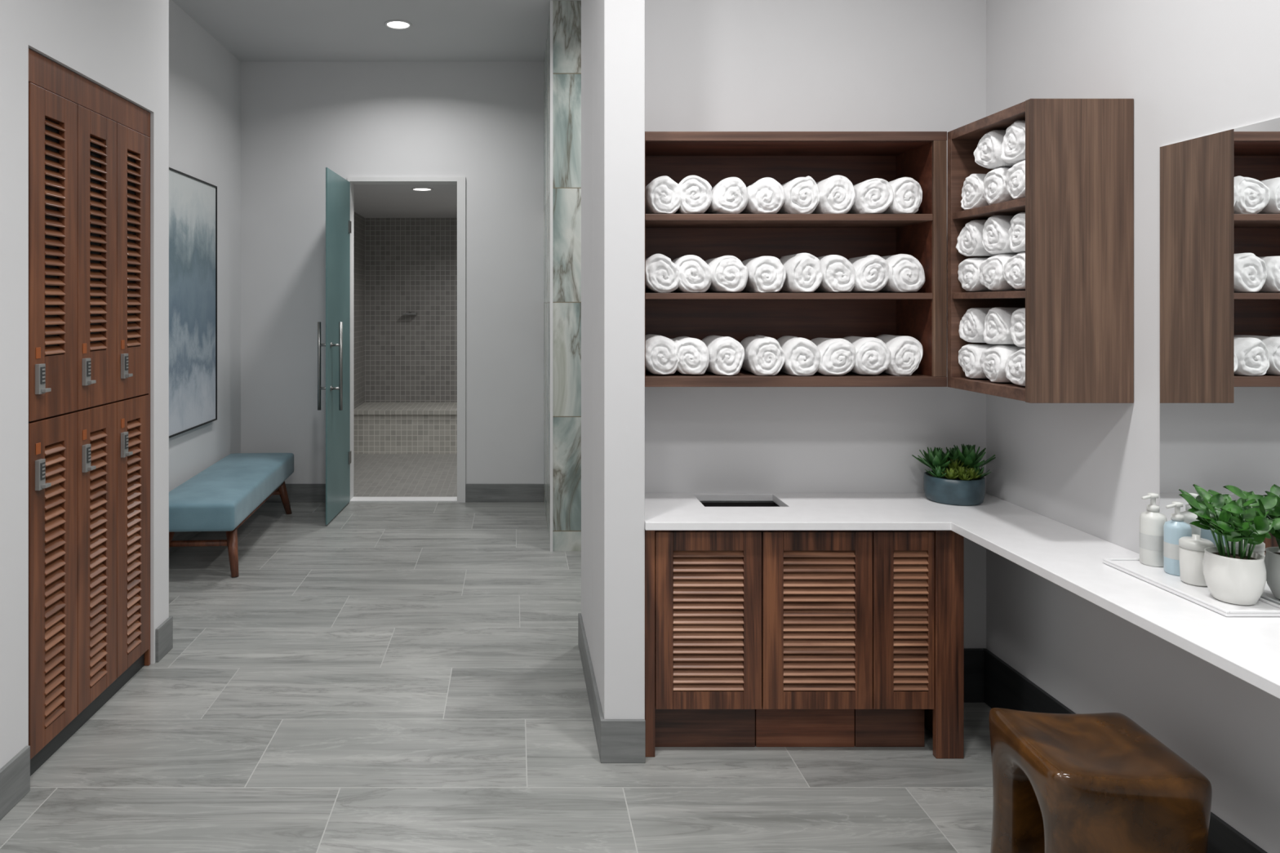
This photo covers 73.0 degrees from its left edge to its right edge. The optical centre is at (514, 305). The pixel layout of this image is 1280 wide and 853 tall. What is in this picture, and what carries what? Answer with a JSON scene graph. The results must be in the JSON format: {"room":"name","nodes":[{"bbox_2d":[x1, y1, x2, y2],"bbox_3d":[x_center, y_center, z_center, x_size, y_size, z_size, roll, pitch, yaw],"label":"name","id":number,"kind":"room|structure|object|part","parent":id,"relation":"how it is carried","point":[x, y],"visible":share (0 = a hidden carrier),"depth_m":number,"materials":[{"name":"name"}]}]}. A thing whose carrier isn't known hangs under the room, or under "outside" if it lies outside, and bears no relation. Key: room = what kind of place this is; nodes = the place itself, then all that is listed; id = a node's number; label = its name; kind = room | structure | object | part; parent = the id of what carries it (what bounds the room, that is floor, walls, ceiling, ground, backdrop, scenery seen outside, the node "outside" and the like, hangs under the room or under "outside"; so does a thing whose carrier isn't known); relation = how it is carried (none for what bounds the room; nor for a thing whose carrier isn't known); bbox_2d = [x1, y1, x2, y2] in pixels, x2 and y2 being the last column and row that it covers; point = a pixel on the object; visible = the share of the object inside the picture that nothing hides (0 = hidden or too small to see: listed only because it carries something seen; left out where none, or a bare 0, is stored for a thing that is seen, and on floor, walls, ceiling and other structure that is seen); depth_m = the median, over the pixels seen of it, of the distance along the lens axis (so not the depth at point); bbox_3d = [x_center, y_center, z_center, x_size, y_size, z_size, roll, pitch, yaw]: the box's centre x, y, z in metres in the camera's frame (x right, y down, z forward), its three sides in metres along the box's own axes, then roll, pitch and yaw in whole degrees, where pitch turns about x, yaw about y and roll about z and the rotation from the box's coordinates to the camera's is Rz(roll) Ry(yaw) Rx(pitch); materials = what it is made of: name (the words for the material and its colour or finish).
{"room":"changing room","nodes":[
{"label":"changing room","id":0,"kind":"room"},
{"bbox_2d":[0,0,168,768],"bbox_3d":[-1.905,-0.185,0.965,0.790,3.370,5.530,0,0,0],"label":"wall","id":1,"kind":"structure","parent":0,"point":[122,46],"depth_m":2.72,"materials":[{"name":"paint"}]},
{"bbox_2d":[0,531,200,820],"bbox_3d":[-1.795,1.430,2.365,0.596,0.140,8.330,0,0,0],"label":"baseboard","id":2,"kind":"structure","parent":1,"relation":"attached to","point":[15,775],"depth_m":2.60,"materials":[{"name":"tile"}]},
{"bbox_2d":[168,0,240,491],"bbox_3d":[-2.153,-0.185,5.205,0.120,3.370,2.950,0,0,0],"label":"wall","id":3,"kind":"structure","parent":0,"point":[205,77],"depth_m":5.99,"materials":[{"name":"paint"}]},
{"bbox_2d":[168,167,217,438],"bbox_3d":[-2.075,-0.020,5.280,0.035,1.616,1.260,0,0,0],"label":"framed painting","id":4,"kind":"object","parent":3,"relation":"attached to","point":[193,201],"visible":0.59,"depth_m":5.46},
{"bbox_2d":[353,211,364,408],"bbox_3d":[-1.698,0.265,8.040,0.104,2.470,2.720,0,0,0],"label":"wall","id":5,"kind":"structure","parent":0,"point":[358,220],"depth_m":9.03,"materials":[{"name":"tile"}]},
{"bbox_2d":[172,0,581,61],"bbox_3d":[-0.200,-1.920,2.400,4.400,0.100,8.600,0,0,0],"label":"ceiling","id":6,"kind":"structure","parent":0,"point":[251,30],"depth_m":5.73,"materials":[{"name":"paint"}]},
{"bbox_2d":[384,19,412,29],"bbox_3d":[-0.770,-1.865,5.660,0.180,0.007,0.180,0,0,0],"label":"recessed light","id":7,"kind":"object","parent":6,"relation":"in","point":[393,24],"depth_m":5.65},
{"bbox_2d":[240,61,543,502],"bbox_3d":[-0.101,-0.185,6.605,3.985,3.370,0.150,0,0,0],"label":"wall","id":8,"kind":"structure","parent":0,"point":[482,122],"depth_m":6.53,"materials":[{"name":"paint"}]},
{"bbox_2d":[317,167,351,524],"bbox_3d":[-1.275,0.273,6.154,0.192,2.431,0.708,0,0,2],"label":"door","id":9,"kind":"structure","parent":8,"relation":"in","point":[337,188],"depth_m":6.05,"materials":[{"name":"teal glass"}]},
{"bbox_2d":[265,484,543,502],"bbox_3d":[-0.927,1.430,6.524,2.305,0.140,0.013,0,0,0],"label":"baseboard","id":10,"kind":"structure","parent":8,"relation":"attached to","point":[295,492],"depth_m":6.52,"materials":[{"name":"tile"}]},
{"bbox_2d":[346,177,465,502],"bbox_3d":[-0.824,0.257,6.601,0.902,2.486,0.178,0,0,0],"label":"trim","id":11,"kind":"structure","parent":8,"relation":"attached to","point":[460,181],"depth_m":6.51,"materials":[{"name":"white metal"}]},
{"bbox_2d":[353,184,457,217],"bbox_3d":[-0.800,-1.020,8.090,2.000,0.100,2.820,0,0,0],"label":"ceiling","id":12,"kind":"structure","parent":0,"point":[370,201],"depth_m":7.90,"materials":[{"name":"paint"}]},
{"bbox_2d":[411,187,432,191],"bbox_3d":[-0.763,-0.966,7.060,0.180,0.007,0.180,0,0,0],"label":"recessed light","id":13,"kind":"object","parent":12,"relation":"attached to","point":[412,188],"visible":1,"depth_m":7.05,"materials":[{"name":"white"}]},
{"bbox_2d":[364,217,457,402],"bbox_3d":[-0.800,0.265,9.450,2.000,2.470,0.100,0,0,0],"label":"wall","id":14,"kind":"structure","parent":0,"point":[411,264],"depth_m":9.40,"materials":[{"name":"tile"}]},
{"bbox_2d":[403,311,417,315],"bbox_3d":[-1.140,0.085,9.350,0.140,0.036,0.099,0,0,0],"label":"shower shelf","id":15,"kind":"object","parent":14,"relation":"attached to","point":[410,313],"visible":1,"depth_m":9.30,"materials":[{"name":"metal"}]},
{"bbox_2d":[0,453,992,852],"bbox_3d":[-0.200,1.530,3.800,4.400,0.060,11.400,0,0,0],"label":"floor","id":16,"kind":"structure","parent":0,"point":[380,677],"depth_m":2.93,"materials":[{"name":"tile"}]},
{"bbox_2d":[28,48,150,776],"bbox_3d":[-1.765,0.345,3.114,0.550,2.309,0.917,0,0,0],"label":"lockers","id":17,"kind":"object","parent":16,"relation":"on","point":[89,145],"visible":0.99,"depth_m":3.00,"materials":[{"name":"brown wood"}]},
{"bbox_3d":[-1.528,0.897,2.821,0.031,1.056,0.290,0,0,0],"label":"door","id":18,"kind":"part","parent":17,"relation":"part of","materials":[{"name":"brown wood"}]},
{"bbox_3d":[-1.529,-0.170,2.821,0.030,1.065,0.290,0,0,0],"label":"door","id":19,"kind":"part","parent":17,"relation":"part of","materials":[{"name":"brown wood"}]},
{"bbox_3d":[-1.528,0.897,3.115,0.031,1.056,0.290,0,0,0],"label":"door","id":20,"kind":"part","parent":17,"relation":"part of","materials":[{"name":"brown wood"}]},
{"bbox_3d":[-1.529,-0.170,3.115,0.030,1.065,0.290,0,0,0],"label":"door","id":21,"kind":"part","parent":17,"relation":"part of","materials":[{"name":"brown wood"}]},
{"bbox_3d":[-1.528,0.897,3.408,0.031,1.056,0.287,0,0,0],"label":"door","id":22,"kind":"part","parent":17,"relation":"part of","materials":[{"name":"brown wood"}]},
{"bbox_3d":[-1.529,-0.170,3.408,0.030,1.065,0.287,0,0,0],"label":"door","id":23,"kind":"part","parent":17,"relation":"part of","materials":[{"name":"brown wood"}]},
{"bbox_2d":[168,453,293,577],"bbox_3d":[-1.800,1.281,5.430,0.470,0.452,1.640,0,0,-3],"label":"upholstered bench","id":24,"kind":"object","parent":16,"relation":"on","point":[221,497],"visible":0.85,"depth_m":4.92,"materials":[{"name":"blue fabric"}]},
{"bbox_2d":[168,453,293,532],"bbox_3d":[-1.800,1.140,5.430,0.470,0.170,1.640,0,0,-3],"label":"cushion","id":25,"kind":"object","parent":24,"relation":"on","point":[219,498],"depth_m":4.98,"materials":[{"name":"blue fabric"}]},
{"bbox_2d":[350,497,457,502],"bbox_3d":[-0.848,1.506,6.600,0.821,0.028,0.140,0,0,0],"label":"threshold","id":26,"kind":"object","parent":16,"relation":"on","point":[354,499],"depth_m":6.56,"materials":[{"name":"white stone"}]},
{"bbox_2d":[353,402,457,453],"bbox_3d":[-0.773,1.280,9.020,1.744,0.440,0.759,0,0,0],"label":"tiled bench","id":27,"kind":"object","parent":16,"relation":"on","point":[379,428],"visible":0.5,"depth_m":8.66,"materials":[{"name":"tile"}]},
{"bbox_2d":[644,502,964,759],"bbox_3d":[0.961,1.119,3.022,1.057,0.762,0.395,0,0,0],"label":"base cabinet","id":28,"kind":"object","parent":16,"relation":"on","point":[759,638],"visible":0.97,"depth_m":2.83,"materials":[{"name":"brown wood"}]},
{"bbox_3d":[0.646,1.046,2.845,0.352,0.589,0.027,0,0,0],"label":"door","id":29,"kind":"part","parent":28,"relation":"part of","materials":[{"name":"brown wood"}]},
{"bbox_3d":[1.008,1.046,2.845,0.364,0.589,0.027,0,0,0],"label":"door","id":30,"kind":"part","parent":28,"relation":"part of","materials":[{"name":"brown wood"}]},
{"bbox_3d":[1.294,1.046,2.845,0.201,0.589,0.027,0,0,0],"label":"door","id":31,"kind":"part","parent":28,"relation":"part of","materials":[{"name":"brown wood"}]},
{"bbox_2d":[644,493,1279,698],"bbox_3d":[1.111,0.724,1.020,1.361,0.027,4.440,0,0,0],"label":"countertop","id":32,"kind":"structure","parent":28,"relation":"on","point":[1247,648],"depth_m":2.60,"materials":[{"name":"white stone"}]},
{"bbox_2d":[911,444,995,506],"bbox_3d":[1.610,0.608,3.134,0.253,0.202,0.239,0,0,-37],"label":"succulent planter","id":33,"kind":"object","parent":32,"relation":"on","point":[948,482],"visible":1,"depth_m":3.07,"materials":[{"name":"teal ceramic"}]},
{"bbox_2d":[1102,558,1279,616],"bbox_3d":[1.702,0.702,2.150,0.157,0.014,0.410,0,0,0],"label":"marble tray","id":34,"kind":"object","parent":32,"relation":"on","point":[1157,576],"visible":0.7,"depth_m":2.10,"materials":[{"name":"white stone"}]},
{"bbox_2d":[1139,493,1167,567],"bbox_3d":[1.733,0.605,2.315,0.060,0.192,0.060,0,0,28],"label":"pump bottle","id":35,"kind":"object","parent":34,"relation":"on","point":[1152,522],"visible":0.93,"depth_m":2.30,"materials":[{"name":"white plastic"}]},
{"bbox_2d":[1163,501,1191,576],"bbox_3d":[1.737,0.607,2.235,0.058,0.187,0.058,0,0,28],"label":"pump bottle","id":36,"kind":"object","parent":34,"relation":"on","point":[1174,529],"visible":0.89,"depth_m":2.22,"materials":[{"name":"blue plastic"}]},
{"bbox_2d":[1178,533,1213,586],"bbox_3d":[1.722,0.639,2.155,0.070,0.122,0.070,0,0,0],"label":"lidded jar","id":37,"kind":"object","parent":34,"relation":"on","point":[1191,549],"visible":0.85,"depth_m":2.14,"materials":[{"name":"white ceramic"}]},
{"bbox_3d":[1.722,0.595,2.155,0.070,0.032,0.070,0,0,0],"label":"lid","id":38,"kind":"part","parent":37,"relation":"part of","materials":[{"name":"white ceramic"}]},
{"bbox_2d":[1178,484,1279,605],"bbox_3d":[1.692,0.564,2.039,0.185,0.272,0.231,0,0,0],"label":"potted plant","id":39,"kind":"object","parent":34,"relation":"on","point":[1233,575],"visible":1,"depth_m":2.00,"materials":[{"name":"green plant"}]},
{"bbox_3d":[1.712,0.644,2.030,0.116,0.112,0.116,0,0,0],"label":"pot","id":40,"kind":"part","parent":39,"relation":"part of","materials":[{"name":"white ceramic"}]},
{"bbox_2d":[989,707,1212,852],"bbox_3d":[1.410,1.279,2.085,0.353,0.441,0.353,0,0,5],"label":"stool","id":41,"kind":"object","parent":16,"relation":"on","point":[1085,783],"visible":1,"depth_m":1.97,"materials":[{"name":"polished brown wood"}]},
{"bbox_2d":[581,0,986,719],"bbox_3d":[1.104,-0.185,3.295,1.616,3.370,0.970,0,0,0],"label":"wall","id":42,"kind":"structure","parent":0,"point":[647,65],"depth_m":3.24,"materials":[{"name":"paint"}]},
{"bbox_2d":[577,613,645,763],"bbox_3d":[0.356,1.430,3.288,0.147,0.140,0.983,0,0,0],"label":"baseboard","id":43,"kind":"structure","parent":42,"relation":"attached to","point":[618,740],"depth_m":2.80,"materials":[{"name":"tile"}]},
{"bbox_2d":[644,131,946,386],"bbox_3d":[0.962,-0.162,3.090,1.060,0.881,0.299,0,0,0],"label":"shelf unit","id":44,"kind":"object","parent":42,"relation":"attached to","point":[784,157],"visible":0.62,"depth_m":3.15,"materials":[{"name":"brown wood"}]},
{"bbox_2d":[645,174,924,375],"bbox_3d":[0.936,-0.107,3.076,0.995,0.702,0.265,0,0,0],"label":"rolled towels","id":45,"kind":"object","parent":44,"relation":"in","point":[801,273],"visible":0.98,"depth_m":2.96,"materials":[{"name":"white fabric"}]},
{"bbox_2d":[923,470,985,506],"bbox_3d":[1.605,0.663,3.115,0.200,0.092,0.200,0,0,0],"label":"bowl","id":46,"kind":"object","parent":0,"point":[962,490],"depth_m":3.04,"materials":[{"name":"teal ceramic"}]},
{"bbox_2d":[986,0,1279,852],"bbox_3d":[1.852,-0.185,0.730,0.120,3.370,5.060,0,0,0],"label":"wall","id":47,"kind":"structure","parent":0,"point":[1190,69],"depth_m":2.46,"materials":[{"name":"paint"}]},
{"bbox_2d":[947,98,1133,403],"bbox_3d":[1.641,-0.160,2.703,0.300,0.881,0.474,0,0,0],"label":"upper cabinet","id":48,"kind":"object","parent":47,"relation":"attached to","point":[1077,298],"visible":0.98,"depth_m":2.47,"materials":[{"name":"brown wood"}]},
{"bbox_2d":[955,120,1025,386],"bbox_3d":[1.639,-0.160,2.705,0.281,0.806,0.435,0,0,0],"label":"rolled towels","id":49,"kind":"object","parent":48,"relation":"in","point":[1000,237],"visible":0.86,"depth_m":2.68,"materials":[{"name":"white fabric"}]},
{"bbox_2d":[964,648,1266,852],"bbox_3d":[1.646,1.400,0.720,0.292,0.200,5.040,0,0,0],"label":"baseboard","id":50,"kind":"structure","parent":47,"relation":"attached to","point":[989,680],"depth_m":3.04,"materials":[{"name":"tile"}]},
{"bbox_2d":[1160,117,1279,604],"bbox_3d":[1.789,0.133,0.680,0.006,1.146,3.361,0,0,0],"label":"vanity mirror","id":51,"kind":"object","parent":47,"relation":"attached to","point":[1220,192],"visible":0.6,"depth_m":2.15,"materials":[{"name":"silver mirror"}]},
{"bbox_3d":[1.014,-0.185,5.883,1.557,3.370,1.295,0,0,0],"label":"wall","id":52,"kind":"structure","parent":0,"visible":0},
{"bbox_2d":[550,0,552,551],"bbox_3d":[0.228,-0.184,5.217,0.017,3.368,0.010,0,0,0],"label":"trim","id":53,"kind":"structure","parent":52,"relation":"attached to","point":[551,1],"depth_m":5.21,"materials":[{"name":"silver metal"}]},
{"bbox_2d":[543,0,581,551],"bbox_3d":[1.008,-0.184,5.875,1.567,3.368,1.310,0,0,0],"label":"cladding","id":54,"kind":"object","parent":52,"relation":"attached to","point":[566,15],"visible":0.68,"depth_m":5.22,"materials":[{"name":"stone"}]}
]}

